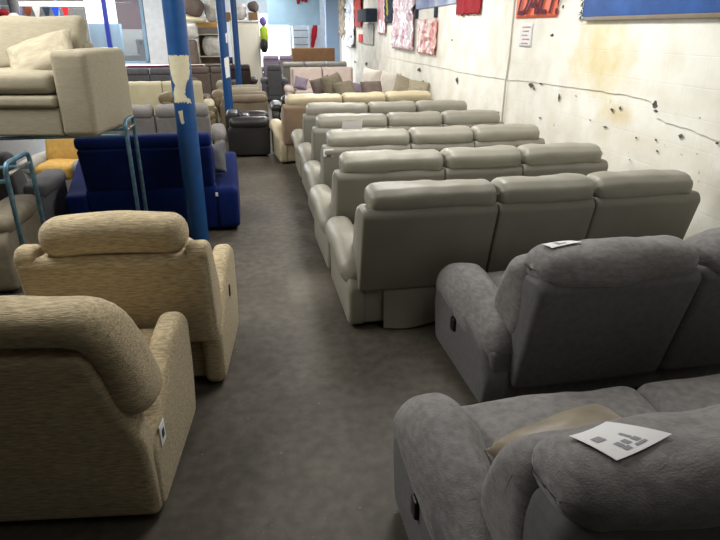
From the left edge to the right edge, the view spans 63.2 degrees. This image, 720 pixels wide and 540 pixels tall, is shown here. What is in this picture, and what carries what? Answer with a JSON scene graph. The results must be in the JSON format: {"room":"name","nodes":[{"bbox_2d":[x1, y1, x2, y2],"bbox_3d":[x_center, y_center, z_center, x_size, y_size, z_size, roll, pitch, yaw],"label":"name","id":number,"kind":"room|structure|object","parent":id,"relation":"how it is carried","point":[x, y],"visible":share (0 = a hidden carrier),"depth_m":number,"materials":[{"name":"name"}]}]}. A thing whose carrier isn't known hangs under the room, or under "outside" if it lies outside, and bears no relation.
{"room":"furniture store","nodes":[
{"label":"furniture store","id":0,"kind":"room"},
{"bbox_2d":[7,0,20,14],"bbox_3d":[-10.218,-7.848,17.253,0.316,0.670,0.276,-4,23,-9],"label":"garment","id":1,"kind":"object","parent":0,"point":[14,6],"visible":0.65,"depth_m":17.19,"materials":[{"name":"fabric"}]},
{"bbox_2d":[0,0,90,42],"bbox_3d":[-13.481,-9.762,24.252,4.300,3.400,0.100,-4,23,-9],"label":"wall","id":2,"kind":"structure","parent":0,"point":[79,10],"depth_m":24.03,"materials":[{"name":"paint"}]},
{"bbox_2d":[84,0,117,22],"bbox_3d":[-10.771,-10.934,24.272,1.200,1.250,0.100,-4,23,-9],"label":"window","id":3,"kind":"structure","parent":2,"relation":"attached to","point":[93,8],"depth_m":24.30,"materials":[{"name":"white"}]},
{"bbox_2d":[114,0,145,28],"bbox_3d":[-8.948,-10.938,24.610,2.500,1.500,0.100,-4,23,-9],"label":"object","id":4,"kind":"structure","parent":0,"point":[127,11],"depth_m":24.51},
{"bbox_2d":[122,29,142,54],"bbox_3d":[-8.948,-9.367,25.260,2.500,1.900,0.100,-4,23,-9],"label":"trim","id":5,"kind":"structure","parent":0,"point":[129,35],"depth_m":24.88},
{"bbox_2d":[124,54,150,62],"bbox_3d":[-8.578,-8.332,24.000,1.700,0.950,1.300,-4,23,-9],"label":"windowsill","id":6,"kind":"structure","parent":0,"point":[131,57],"depth_m":23.21,"materials":[{"name":"plastic"}]},
{"bbox_2d":[135,31,148,53],"bbox_3d":[-8.590,-9.263,23.696,0.835,0.962,1.058,-4,23,-9],"label":"armchair","id":7,"kind":"object","parent":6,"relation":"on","point":[139,42],"visible":0.35,"depth_m":23.32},
{"bbox_2d":[126,63,150,64],"bbox_3d":[-11.008,-7.158,21.425,7.950,0.750,0.150,-4,23,-9],"label":"trim","id":8,"kind":"structure","parent":0,"point":[126,63],"depth_m":21.67,"materials":[{"name":"white paint"}]},
{"bbox_2d":[0,0,149,62],"bbox_3d":[-10.221,-8.229,21.134,4.850,2.950,0.160,-4,23,-9],"label":"window","id":9,"kind":"structure","parent":8,"relation":"attached to","point":[103,2],"depth_m":21.16,"materials":[{"name":"glass"}]},
{"bbox_2d":[143,0,168,64],"bbox_3d":[-7.292,-8.660,21.523,1.000,3.450,0.300,-4,23,-9],"label":"column","id":10,"kind":"structure","parent":0,"point":[153,12],"depth_m":21.32,"materials":[{"name":"white paint"}]},
{"bbox_2d":[186,0,250,56],"bbox_3d":[-5.869,-9.442,23.414,3.100,3.450,0.150,-4,23,-9],"label":"wall","id":11,"kind":"structure","parent":0,"point":[227,2],"depth_m":23.20,"materials":[{"name":"white paint"}]},
{"bbox_2d":[289,0,325,65],"bbox_3d":[-2.025,-9.695,24.026,1.700,3.450,0.150,-4,23,-9],"label":"wall","id":12,"kind":"structure","parent":0,"point":[320,39],"depth_m":23.95,"materials":[{"name":"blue paint"}]},
{"bbox_2d":[0,84,638,539],"bbox_3d":[-5.668,-1.998,10.087,14.250,0.120,39.800,-4,23,-9],"label":"floor","id":13,"kind":"structure","parent":0,"point":[295,441],"depth_m":3.28,"materials":[{"name":"concrete"}]},
{"bbox_2d":[0,194,40,290],"bbox_3d":[-3.220,-0.325,4.672,1.043,0.888,0.962,-4,23,-9],"label":"armchair","id":14,"kind":"object","parent":13,"relation":"on","point":[26,204],"visible":0.77,"depth_m":4.61,"materials":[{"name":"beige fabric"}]},
{"bbox_2d":[0,151,44,245],"bbox_3d":[-2.899,-0.166,3.965,1.335,1.175,0.540,-4,23,-9],"label":"stand","id":15,"kind":"object","parent":13,"relation":"on","point":[6,167],"visible":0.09,"depth_m":3.83,"materials":[{"name":"metal"}]},
{"bbox_2d":[0,151,67,221],"bbox_3d":[-3.451,-0.755,5.684,0.938,0.910,0.956,-4,23,-9],"label":"armchair","id":16,"kind":"object","parent":13,"relation":"on","point":[52,187],"visible":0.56,"depth_m":5.61,"materials":[{"name":"fabric"}]},
{"bbox_2d":[17,138,77,190],"bbox_3d":[-3.521,-1.270,7.008,0.791,0.849,0.922,-2,23,-4],"label":"armchair","id":17,"kind":"object","parent":13,"relation":"on","point":[61,154],"visible":0.34,"depth_m":6.87,"materials":[{"name":"yellow fabric"}]},
{"bbox_2d":[34,158,76,179],"bbox_3d":[-3.512,-1.207,6.922,0.465,0.207,0.659,-2,23,-4],"label":"seat cushion","id":18,"kind":"object","parent":17,"relation":"on","point":[40,164],"depth_m":6.68,"materials":[{"name":"yellow fabric"}]},
{"bbox_2d":[45,138,77,159],"bbox_3d":[-3.531,-1.503,7.032,0.420,0.378,0.306,-2,23,-4],"label":"cushion","id":19,"kind":"object","parent":17,"relation":"on","point":[55,148],"depth_m":6.92,"materials":[{"name":"yellow fabric"}]},
{"bbox_2d":[0,115,147,210],"bbox_3d":[-2.791,-0.549,4.721,1.985,1.305,0.430,-4,23,-9],"label":"stand","id":20,"kind":"object","parent":13,"relation":"on","point":[126,128],"visible":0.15,"depth_m":4.61,"materials":[{"name":"metal"}]},
{"bbox_2d":[0,15,132,135],"bbox_3d":[-2.923,-1.518,4.541,1.970,0.854,0.822,0,22,0],"label":"fabric sofa","id":21,"kind":"object","parent":20,"relation":"on","point":[86,92],"visible":0.98,"depth_m":4.31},
{"bbox_2d":[0,67,55,93],"bbox_3d":[-2.566,-1.462,4.491,0.735,0.178,0.688,0,22,0],"label":"seat cushion","id":22,"kind":"object","parent":21,"relation":"on","point":[12,81],"depth_m":4.18,"materials":[{"name":"beige fabric"}]},
{"bbox_2d":[5,29,72,69],"bbox_3d":[-2.402,-1.603,4.424,0.574,0.411,0.362,-6,23,-15],"label":"striped cushion","id":23,"kind":"object","parent":21,"relation":"on","point":[34,53],"visible":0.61,"depth_m":4.35,"materials":[{"name":"fabric"}]},
{"bbox_2d":[0,15,86,67],"bbox_3d":[-2.564,-1.814,4.683,0.705,0.417,0.315,0,22,0],"label":"cushion","id":24,"kind":"object","parent":21,"relation":"on","point":[14,29],"depth_m":4.60,"materials":[{"name":"beige fabric"}]},
{"bbox_2d":[0,295,195,521],"bbox_3d":[-1.345,0.456,2.594,1.071,1.037,0.985,-1,23,-3],"label":"armchair","id":25,"kind":"object","parent":13,"relation":"on","point":[97,408],"visible":1,"depth_m":2.23,"materials":[{"name":"beige fabric"}]},
{"bbox_2d":[0,295,162,413],"bbox_3d":[-1.324,0.335,2.191,1.068,0.506,0.329,-1,23,-3],"label":"backrest","id":26,"kind":"object","parent":25,"relation":"on","point":[59,354],"depth_m":2.08,"materials":[{"name":"fabric"}]},
{"bbox_2d":[139,329,153,345],"bbox_3d":[-1.355,0.495,2.780,0.772,0.214,0.667,-1,23,-3],"label":"seat cushion","id":27,"kind":"object","parent":25,"relation":"on","point":[147,333],"depth_m":2.95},
{"bbox_2d":[88,24,125,57],"bbox_3d":[-10.164,-8.836,23.715,1.150,2.100,0.500,-4,23,-9],"label":"storage rack","id":28,"kind":"object","parent":13,"relation":"on","point":[97,31],"visible":0.48,"depth_m":23.27,"materials":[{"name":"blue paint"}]},
{"bbox_2d":[13,210,238,381],"bbox_3d":[-1.296,0.066,3.508,0.987,1.058,0.960,-2,23,-4],"label":"armchair","id":29,"kind":"object","parent":13,"relation":"on","point":[147,264],"visible":0.77,"depth_m":2.99,"materials":[{"name":"beige fabric"}]},
{"bbox_2d":[38,210,188,256],"bbox_3d":[-1.270,-0.189,3.034,0.742,0.224,0.259,-2,23,-4],"label":"pillow","id":30,"kind":"object","parent":29,"relation":"on","point":[118,233],"depth_m":2.93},
{"bbox_2d":[126,68,170,81],"bbox_3d":[-5.505,-4.893,15.587,1.582,0.985,1.062,-5,23,-11],"label":"recliner sofa","id":31,"kind":"object","parent":13,"relation":"on","point":[134,74],"visible":0.12,"depth_m":15.01,"materials":[{"name":"fabric"}]},
{"bbox_2d":[65,132,239,227],"bbox_3d":[-2.130,-0.985,6.118,1.662,1.002,1.011,-4,23,-10],"label":"velvet sofa","id":32,"kind":"object","parent":13,"relation":"on","point":[101,181],"visible":0.8,"depth_m":5.71,"materials":[{"name":"blue fabric"}]},
{"bbox_2d":[211,141,226,172],"bbox_3d":[-1.562,-1.167,6.144,0.384,0.358,0.212,3,23,8],"label":"cushion","id":33,"kind":"object","parent":32,"relation":"on","point":[219,148],"visible":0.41,"depth_m":6.08,"materials":[{"name":"fabric"}]},
{"bbox_2d":[102,103,225,151],"bbox_3d":[-2.860,-1.925,8.414,1.832,0.984,1.060,-5,23,-11],"label":"recliner sofa","id":34,"kind":"object","parent":13,"relation":"on","point":[164,121],"visible":0.26,"depth_m":7.90,"materials":[{"name":"grey fabric"}]},
{"bbox_2d":[126,64,204,73],"bbox_3d":[-5.671,-5.702,17.663,3.600,0.935,0.570,-4,23,-9],"label":"countertop","id":35,"kind":"structure","parent":13,"relation":"on","point":[149,67],"depth_m":17.22,"materials":[{"name":"white paint"}]},
{"bbox_2d":[128,80,214,114],"bbox_3d":[-3.812,-3.238,11.556,1.832,1.009,1.024,-5,23,-11],"label":"sofa","id":36,"kind":"object","parent":13,"relation":"on","point":[141,92],"visible":0.23,"depth_m":10.98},
{"bbox_2d":[161,0,208,240],"bbox_3d":[-1.593,-1.886,5.148,0.188,3.450,0.190,-4,23,-9],"label":"steel post","id":37,"kind":"object","parent":13,"relation":"on","point":[174,14],"visible":0.96,"depth_m":5.27,"materials":[{"name":"blue paint"}]},
{"bbox_2d":[158,91,217,124],"bbox_3d":[-3.080,-2.767,10.581,0.962,0.884,0.978,-4,23,-9],"label":"armchair","id":38,"kind":"object","parent":13,"relation":"on","point":[166,97],"visible":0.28,"depth_m":10.19,"materials":[{"name":"fabric"}]},
{"bbox_2d":[188,39,199,63],"bbox_3d":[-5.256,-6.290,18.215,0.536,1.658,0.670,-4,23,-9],"label":"sofa","id":39,"kind":"object","parent":13,"relation":"on","point":[193,47],"visible":0.28,"depth_m":17.81,"materials":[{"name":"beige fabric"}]},
{"bbox_2d":[187,23,198,38],"bbox_3d":[-5.258,-7.264,17.803,0.654,0.454,0.572,-4,23,-9],"label":"parcel","id":40,"kind":"object","parent":39,"relation":"on","point":[192,28],"visible":0.51,"depth_m":17.62,"materials":[{"name":"plastic"}]},
{"bbox_2d":[196,22,220,63],"bbox_3d":[-4.676,-6.812,18.795,0.920,2.120,0.590,-4,23,-9],"label":"tall cabinet","id":41,"kind":"object","parent":13,"relation":"on","point":[207,28],"visible":0.16,"depth_m":18.37,"materials":[{"name":"beige wood"}]},
{"bbox_2d":[186,15,205,22],"bbox_3d":[-5.187,-7.719,18.021,0.875,0.228,0.667,-3,23,-7],"label":"seat pad","id":42,"kind":"object","parent":41,"relation":"on","point":[191,19],"visible":0.53,"depth_m":17.79,"materials":[{"name":"beige fabric"}]},
{"bbox_2d":[184,0,203,16],"bbox_3d":[-5.141,-8.067,17.893,0.754,0.633,0.687,-4,23,-10],"label":"cushion","id":43,"kind":"object","parent":42,"relation":"on","point":[195,8],"visible":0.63,"depth_m":17.65,"materials":[{"name":"beige fabric"}]},
{"bbox_2d":[204,0,216,21],"bbox_3d":[-4.568,-8.131,18.272,0.608,0.828,0.641,-1,23,-3],"label":"cushion","id":44,"kind":"object","parent":41,"relation":"on","point":[209,5],"visible":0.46,"depth_m":18.04,"materials":[{"name":"fabric"}]},
{"bbox_2d":[202,35,219,55],"bbox_3d":[-4.629,-7.132,18.637,0.769,0.667,0.521,-4,23,-9],"label":"parcel","id":45,"kind":"object","parent":41,"relation":"on","point":[210,43],"visible":0.6,"depth_m":18.43,"materials":[{"name":"plastic"}]},
{"bbox_2d":[191,66,235,99],"bbox_3d":[-4.065,-5.105,16.098,1.383,0.988,1.059,-4,23,-9],"label":"recliner sofa","id":46,"kind":"object","parent":13,"relation":"on","point":[209,79],"visible":0.31,"depth_m":15.57,"materials":[{"name":"beige fabric"}]},
{"bbox_2d":[215,0,232,139],"bbox_3d":[-2.413,-4.035,10.344,0.160,3.450,0.162,-4,23,-9],"label":"steel post","id":47,"kind":"object","parent":13,"relation":"on","point":[220,4],"visible":0.88,"depth_m":10.37,"materials":[{"name":"metal"}]},
{"bbox_2d":[204,64,257,84],"bbox_3d":[-3.831,-5.509,17.073,1.682,0.989,1.059,-4,23,-9],"label":"leather sofa","id":48,"kind":"object","parent":13,"relation":"on","point":[245,68],"visible":0.27,"depth_m":16.61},
{"bbox_2d":[230,0,241,84],"bbox_3d":[-3.238,-6.057,15.230,0.160,3.450,0.160,-4,23,-9],"label":"steel post","id":49,"kind":"object","parent":13,"relation":"on","point":[233,9],"visible":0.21,"depth_m":15.21,"materials":[{"name":"metal"}]},
{"bbox_2d":[216,80,261,91],"bbox_3d":[-2.889,-4.149,14.052,1.055,0.784,0.987,-4,23,-9],"label":"armchair","id":50,"kind":"object","parent":13,"relation":"on","point":[247,87],"visible":0.23,"depth_m":13.64,"materials":[{"name":"beige fabric"}]},
{"bbox_2d":[212,89,267,127],"bbox_3d":[-2.562,-3.504,12.566,1.161,0.728,1.034,-4,23,-9],"label":"armchair","id":51,"kind":"object","parent":13,"relation":"on","point":[242,100],"visible":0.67,"depth_m":12.14,"materials":[{"name":"leather"}]},
{"bbox_2d":[229,21,261,89],"bbox_3d":[-3.664,-6.903,18.962,0.940,2.160,0.660,-4,23,-9],"label":"tall cabinet","id":52,"kind":"object","parent":13,"relation":"on","point":[248,31],"visible":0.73,"depth_m":18.56,"materials":[{"name":"beige wood"}]},
{"bbox_2d":[236,3,246,19],"bbox_3d":[-3.779,-8.129,18.420,0.425,0.482,0.551,-8,24,-19],"label":"chair","id":53,"kind":"object","parent":52,"relation":"on","point":[241,9],"visible":0.75,"depth_m":18.24,"materials":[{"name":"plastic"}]},
{"bbox_2d":[225,109,270,155],"bbox_3d":[-1.872,-2.343,9.838,0.718,0.668,1.024,-4,23,-9],"label":"armchair","id":54,"kind":"object","parent":13,"relation":"on","point":[248,132],"visible":0.94,"depth_m":9.44,"materials":[{"name":"black leather"}]},
{"bbox_2d":[258,13,289,72],"bbox_3d":[-3.695,-9.406,24.438,1.500,2.600,0.050,-4,23,-9],"label":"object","id":55,"kind":"structure","parent":13,"relation":"on","point":[278,35],"depth_m":24.38,"materials":[{"name":"white"}]},
{"bbox_2d":[260,64,287,99],"bbox_3d":[-2.505,-5.516,17.097,0.806,0.983,1.062,-4,23,-9],"label":"armchair","id":56,"kind":"object","parent":13,"relation":"on","point":[275,90],"visible":0.85,"depth_m":16.76,"materials":[{"name":"fabric"}]},
{"bbox_2d":[270,96,284,119],"bbox_3d":[-1.414,-3.094,11.553,0.698,0.745,0.954,-4,23,-9],"label":"armchair","id":57,"kind":"object","parent":13,"relation":"on","point":[275,105],"visible":0.3,"depth_m":11.22,"materials":[{"name":"black leather"}]},
{"bbox_2d":[262,55,294,76],"bbox_3d":[-3.064,-7.622,22.161,1.582,1.004,1.060,-4,23,-9],"label":"fabric sofa","id":58,"kind":"object","parent":13,"relation":"on","point":[267,59],"visible":0.37,"depth_m":21.59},
{"bbox_2d":[282,61,346,84],"bbox_3d":[-1.461,-6.089,18.480,2.381,0.986,1.064,-4,23,-10],"label":"leather sofa","id":59,"kind":"object","parent":13,"relation":"on","point":[286,65],"visible":0.19,"depth_m":17.87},
{"bbox_2d":[292,48,334,60],"bbox_3d":[-1.447,-6.679,18.134,1.300,0.380,0.350,-4,23,-9],"label":"cardboard box","id":60,"kind":"object","parent":59,"relation":"on","point":[298,54],"visible":1,"depth_m":17.97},
{"bbox_2d":[284,67,352,95],"bbox_3d":[-0.947,-4.721,15.168,2.031,0.988,0.908,-4,23,-9],"label":"fabric sofa","id":61,"kind":"object","parent":13,"relation":"on","point":[310,73],"visible":0.3,"depth_m":15.15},
{"bbox_2d":[293,75,307,89],"bbox_3d":[-1.488,-4.704,14.745,0.390,0.375,0.235,-2,23,-5],"label":"cushion","id":62,"kind":"object","parent":61,"relation":"on","point":[300,83],"visible":1,"depth_m":14.69,"materials":[{"name":"purple fabric"}]},
{"bbox_2d":[293,68,321,88],"bbox_3d":[-1.359,-4.957,15.178,0.755,0.534,0.209,-4,23,-9],"label":"cushion","id":63,"kind":"object","parent":61,"relation":"on","point":[308,73],"depth_m":15.12,"materials":[{"name":"beige fabric"}]},
{"bbox_2d":[322,68,351,80],"bbox_3d":[-0.595,-5.008,15.300,0.755,0.535,0.211,-4,23,-9],"label":"cushion","id":64,"kind":"object","parent":61,"relation":"on","point":[345,73],"depth_m":15.26,"materials":[{"name":"beige fabric"}]},
{"bbox_2d":[269,90,432,161],"bbox_3d":[-0.116,-2.396,9.492,2.658,1.026,1.125,-6,23,-15],"label":"leather sofa","id":65,"kind":"object","parent":13,"relation":"on","point":[292,111],"visible":0.27,"depth_m":8.87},
{"bbox_2d":[291,99,466,177],"bbox_3d":[0.298,-1.943,8.408,2.539,1.036,1.125,-4,23,-9],"label":"leather sofa","id":66,"kind":"object","parent":13,"relation":"on","point":[298,136],"visible":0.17,"depth_m":7.76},
{"bbox_2d":[297,109,503,194],"bbox_3d":[0.503,-1.533,7.419,2.552,1.036,1.125,-4,23,-10],"label":"leather sofa","id":67,"kind":"object","parent":13,"relation":"on","point":[307,151],"visible":0.21,"depth_m":6.78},
{"bbox_2d":[303,124,544,217],"bbox_3d":[0.669,-1.106,6.386,2.525,1.036,1.125,-4,23,-10],"label":"leather sofa","id":68,"kind":"object","parent":13,"relation":"on","point":[482,135],"visible":0.22,"depth_m":5.74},
{"bbox_2d":[342,120,362,128],"bbox_3d":[-0.089,-1.373,5.795,0.220,0.239,0.100,-4,23,-9],"label":"folded paper","id":69,"kind":"object","parent":68,"relation":"on","point":[357,124],"visible":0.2,"depth_m":5.74,"materials":[{"name":"white paper"}]},
{"bbox_2d":[309,142,607,268],"bbox_3d":[0.861,-0.696,5.394,2.605,1.036,1.125,-4,23,-10],"label":"leather sofa","id":70,"kind":"object","parent":13,"relation":"on","point":[358,169],"visible":0.38,"depth_m":4.75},
{"bbox_2d":[325,169,700,327],"bbox_3d":[1.078,-0.303,4.444,2.632,1.036,1.125,-4,23,-10],"label":"leather sofa","id":71,"kind":"object","parent":13,"relation":"on","point":[386,265],"visible":0.8,"depth_m":3.89,"materials":[{"name":"leather"}]},
{"bbox_2d":[353,204,365,251],"bbox_3d":[0.399,-0.281,4.043,0.881,0.433,0.290,-4,23,-10],"label":"cushion","id":72,"kind":"object","parent":71,"relation":"on","point":[356,223],"depth_m":3.88,"materials":[{"name":"grey leather"}]},
{"bbox_2d":[393,373,719,539],"bbox_3d":[1.333,0.658,2.167,2.279,0.976,1.176,-4,23,-10],"label":"recliner sofa","id":73,"kind":"object","parent":13,"relation":"on","point":[546,485],"visible":0.87,"depth_m":1.62,"materials":[{"name":"grey fabric"}]},
{"bbox_2d":[484,404,620,457],"bbox_3d":[0.751,0.636,2.050,0.522,0.217,0.339,-9,24,-20],"label":"cushion","id":74,"kind":"object","parent":73,"relation":"on","point":[588,414],"visible":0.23,"depth_m":2.07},
{"bbox_2d":[461,386,657,462],"bbox_3d":[0.851,0.750,2.315,0.968,0.252,0.742,-4,23,-10],"label":"seat cushion","id":75,"kind":"object","parent":73,"relation":"on","point":[495,419],"depth_m":2.45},
{"bbox_2d":[480,409,698,539],"bbox_3d":[0.887,0.652,1.815,0.982,0.510,0.359,-4,23,-10],"label":"backrest","id":76,"kind":"object","parent":73,"relation":"on","point":[513,491],"depth_m":1.62,"materials":[{"name":"fabric"}]},
{"bbox_2d":[570,421,670,460],"bbox_3d":[0.663,0.427,1.495,0.213,0.032,0.143,-13,26,-29],"label":"sheet","id":77,"kind":"object","parent":73,"relation":"on","point":[618,441],"visible":1,"depth_m":1.49,"materials":[{"name":"white paper"}]},
{"bbox_2d":[637,373,719,411],"bbox_3d":[1.753,0.681,2.470,0.976,0.254,0.735,-4,23,-10],"label":"seat cushion","id":78,"kind":"object","parent":73,"relation":"on","point":[676,395],"depth_m":2.55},
{"bbox_2d":[435,227,719,402],"bbox_3d":[1.600,0.102,3.500,2.104,0.979,1.178,-4,23,-10],"label":"recliner sofa","id":79,"kind":"object","parent":13,"relation":"on","point":[588,314],"visible":0.98,"depth_m":3.01,"materials":[{"name":"grey fabric"}]},
{"bbox_2d":[487,270,504,287],"bbox_3d":[1.154,0.196,3.652,0.878,0.253,0.742,-4,23,-10],"label":"seat cushion","id":80,"kind":"object","parent":79,"relation":"on","point":[496,276],"depth_m":3.73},
{"bbox_2d":[494,254,527,333],"bbox_3d":[1.199,0.097,3.155,0.892,0.504,0.366,-4,23,-10],"label":"cushion","id":81,"kind":"object","parent":79,"relation":"on","point":[510,299],"depth_m":2.99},
{"bbox_2d":[542,240,580,247],"bbox_3d":[0.977,-0.126,2.832,0.198,0.016,0.070,-12,25,-27],"label":"sheet","id":82,"kind":"object","parent":79,"relation":"on","point":[559,243],"visible":1,"depth_m":2.82,"materials":[{"name":"white paper"}]},
{"bbox_3d":[0.549,-3.569,12.461,0.954,0.929,3.377,-4,23,-9],"label":"fabric sofa","id":83,"kind":"object","parent":13,"relation":"on","visible":0},
{"bbox_2d":[361,67,381,81],"bbox_3d":[0.248,-4.289,13.206,0.309,0.543,0.540,-21,30,-41],"label":"cushion","id":84,"kind":"object","parent":83,"relation":"on","point":[368,74],"visible":0.44,"depth_m":13.05,"materials":[{"name":"white fabric"}]},
{"bbox_2d":[380,70,401,93],"bbox_3d":[0.620,-3.858,12.134,0.538,0.535,0.312,19,29,38],"label":"cushion","id":85,"kind":"object","parent":83,"relation":"on","point":[388,79],"visible":0.52,"depth_m":12.01,"materials":[{"name":"white fabric"}]},
{"bbox_2d":[393,74,410,90],"bbox_3d":[0.860,-3.555,11.428,0.571,0.540,0.303,-6,23,-13],"label":"cushion","id":86,"kind":"object","parent":83,"relation":"on","point":[401,83],"visible":0.53,"depth_m":11.31,"materials":[{"name":"beige fabric"}]},
{"bbox_2d":[408,80,429,90],"bbox_3d":[1.091,-3.366,11.001,0.388,0.395,0.349,7,23,16],"label":"cushion","id":87,"kind":"object","parent":83,"relation":"on","point":[413,84],"visible":0.48,"depth_m":10.90,"materials":[{"name":"fabric"}]},
{"bbox_2d":[339,0,719,239],"bbox_3d":[1.837,-3.171,8.255,0.120,3.450,34.800,-4,23,-9],"label":"wall","id":88,"kind":"structure","parent":0,"point":[566,119],"depth_m":5.88,"materials":[{"name":"paint"}]},
{"bbox_2d":[325,0,339,61],"bbox_3d":[-1.039,-8.858,22.002,0.500,3.450,0.300,-4,23,-9],"label":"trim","id":89,"kind":"structure","parent":88,"relation":"attached to","point":[332,39],"depth_m":21.77,"materials":[{"name":"blue paint"}]},
{"bbox_2d":[337,0,344,40],"bbox_3d":[-0.675,-8.989,20.643,0.111,1.669,1.400,-4,23,-9],"label":"cloth","id":90,"kind":"object","parent":88,"relation":"hanging from","point":[341,3],"visible":0.98,"depth_m":20.60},
{"bbox_2d":[344,0,353,47],"bbox_3d":[-0.373,-8.147,18.962,0.132,1.740,1.600,-4,23,-9],"label":"sheet","id":91,"kind":"object","parent":88,"relation":"hanging from","point":[349,6],"visible":1,"depth_m":18.87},
{"bbox_2d":[354,0,361,26],"bbox_3d":[-0.081,-7.759,17.474,0.073,0.920,1.100,-4,23,-9],"label":"cloth","id":92,"kind":"object","parent":88,"relation":"hanging from","point":[357,4],"visible":0.74,"depth_m":17.58,"materials":[{"name":"red"}]},
{"bbox_2d":[357,8,376,21],"bbox_3d":[0.178,-6.853,15.756,0.280,0.320,1.400,-4,23,-9],"label":"box","id":93,"kind":"object","parent":88,"relation":"attached to","point":[367,14],"visible":1,"depth_m":15.17,"materials":[{"name":"black plastic"}]},
{"bbox_2d":[363,24,373,44],"bbox_3d":[0.223,-6.616,16.412,0.015,0.540,1.600,-4,23,-9],"label":"poster","id":94,"kind":"object","parent":88,"relation":"attached to","point":[368,29],"visible":1,"depth_m":16.31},
{"bbox_2d":[377,0,385,33],"bbox_3d":[0.522,-6.396,14.389,0.070,1.080,0.950,-4,23,-9],"label":"cloth","id":95,"kind":"object","parent":88,"relation":"hanging from","point":[381,24],"visible":0.95,"depth_m":14.47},
{"bbox_2d":[384,0,392,22],"bbox_3d":[0.646,-6.176,13.543,0.078,0.840,0.800,-4,23,-9],"label":"cloth","id":96,"kind":"object","parent":88,"relation":"hanging from","point":[388,7],"visible":1,"depth_m":13.59,"materials":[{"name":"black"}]},
{"bbox_2d":[390,0,415,50],"bbox_3d":[0.886,-5.340,12.424,0.104,1.230,1.850,-4,23,-9],"label":"cloth","id":97,"kind":"object","parent":88,"relation":"hanging from","point":[403,16],"visible":1,"depth_m":12.41,"materials":[{"name":"pink fabric"}]},
{"bbox_2d":[417,19,437,54],"bbox_3d":[1.214,-4.334,10.869,0.076,0.600,1.250,-4,23,-9],"label":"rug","id":98,"kind":"object","parent":88,"relation":"hanging from","point":[427,28],"visible":1,"depth_m":10.79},
{"bbox_2d":[415,0,455,18],"bbox_3d":[1.302,-4.755,10.382,0.022,0.510,2.550,-4,23,-9],"label":"banner","id":99,"kind":"object","parent":88,"relation":"attached to","point":[420,4],"visible":1,"depth_m":10.49,"materials":[{"name":"blue fabric"}]},
{"bbox_2d":[456,0,480,16],"bbox_3d":[1.603,-4.080,8.669,0.033,0.588,1.080,-4,23,-9],"label":"cloth","id":100,"kind":"object","parent":88,"relation":"hanging from","point":[468,7],"visible":1,"depth_m":8.72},
{"bbox_2d":[501,0,515,121],"bbox_3d":[1.902,-2.840,7.454,0.036,3.450,0.096,-4,23,-9],"label":"conduit","id":101,"kind":"object","parent":88,"relation":"attached to","point":[514,0],"visible":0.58,"depth_m":7.49,"materials":[{"name":"beige paint"}]},
{"bbox_2d":[519,23,532,46],"bbox_3d":[1.982,-2.805,6.989,0.006,0.260,0.330,-4,23,-9],"label":"paper notice","id":102,"kind":"object","parent":88,"relation":"attached to","point":[526,28],"visible":1,"depth_m":6.98,"materials":[{"name":"white"}]},
{"bbox_2d":[354,5,718,159],"bbox_3d":[1.181,-4.149,11.505,0.001,1.576,16.268,-4,23,-9],"label":"holes","id":103,"kind":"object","parent":88,"relation":"attached to","point":[654,104],"depth_m":5.53,"materials":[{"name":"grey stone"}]},
{"bbox_2d":[516,0,559,17],"bbox_3d":[2.011,-3.140,6.570,0.028,0.560,1.191,-4,23,-9],"label":"sign","id":104,"kind":"object","parent":88,"relation":"attached to","point":[525,8],"visible":1,"depth_m":6.64,"materials":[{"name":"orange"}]},
{"bbox_2d":[386,0,719,140],"bbox_3d":[2.687,-1.689,3.096,0.011,2.246,24.000,-4,23,-9],"label":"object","id":105,"kind":"structure","parent":88,"relation":"attached to","point":[674,63],"depth_m":5.63,"materials":[{"name":"paint"}]},
{"bbox_2d":[578,0,719,20],"bbox_3d":[2.394,-2.328,4.495,0.041,0.735,2.728,-4,23,-9],"label":"board","id":106,"kind":"object","parent":88,"relation":"attached to","point":[593,10],"visible":1,"depth_m":4.78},
{"bbox_3d":[-5.668,-5.296,8.722,14.250,0.120,39.800,-4,23,-9],"label":"ceiling","id":107,"kind":"structure","parent":0,"visible":0},
{"bbox_2d":[18,0,86,5],"bbox_3d":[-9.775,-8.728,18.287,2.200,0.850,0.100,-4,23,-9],"label":"strip light","id":108,"kind":"object","parent":107,"relation":"hanging from","point":[22,3],"visible":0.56,"depth_m":18.41,"materials":[{"name":"white paint"}]},
{"bbox_2d":[266,0,319,24],"bbox_3d":[-2.447,-9.675,21.490,1.930,1.250,0.060,-4,23,-9],"label":"header board","id":109,"kind":"object","parent":107,"relation":"hanging from","point":[279,12],"visible":1,"depth_m":21.54,"materials":[{"name":"blue paint"}]},
{"bbox_3d":[-0.441,-2.984,11.638,1.193,0.591,1.470,-4,23,-9],"label":"footstool","id":110,"kind":"object","parent":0,"visible":0},
{"bbox_2d":[309,75,327,93],"bbox_3d":[-0.751,-3.594,11.551,0.396,0.501,0.402,14,26,31],"label":"cushion","id":111,"kind":"object","parent":110,"relation":"on","point":[316,86],"visible":0.3,"depth_m":11.40,"materials":[{"name":"beige fabric"}]},
{"bbox_2d":[320,72,342,93],"bbox_3d":[-0.512,-3.518,11.185,0.427,0.498,0.418,8,24,19],"label":"cushion","id":112,"kind":"object","parent":110,"relation":"on","point":[326,82],"visible":0.54,"depth_m":11.03,"materials":[{"name":"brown fabric"}]},
{"bbox_2d":[332,81,355,94],"bbox_3d":[-0.281,-3.339,10.975,0.394,0.399,0.400,-17,28,-35],"label":"cushion","id":113,"kind":"object","parent":110,"relation":"on","point":[342,87],"visible":0.62,"depth_m":10.83,"materials":[{"name":"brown fabric"}]},
{"bbox_2d":[360,81,381,92],"bbox_3d":[0.227,-3.365,11.060,0.420,0.387,0.340,-7,23,-16],"label":"cushion","id":114,"kind":"object","parent":110,"relation":"on","point":[367,86],"visible":0.51,"depth_m":10.94,"materials":[{"name":"beige fabric"}]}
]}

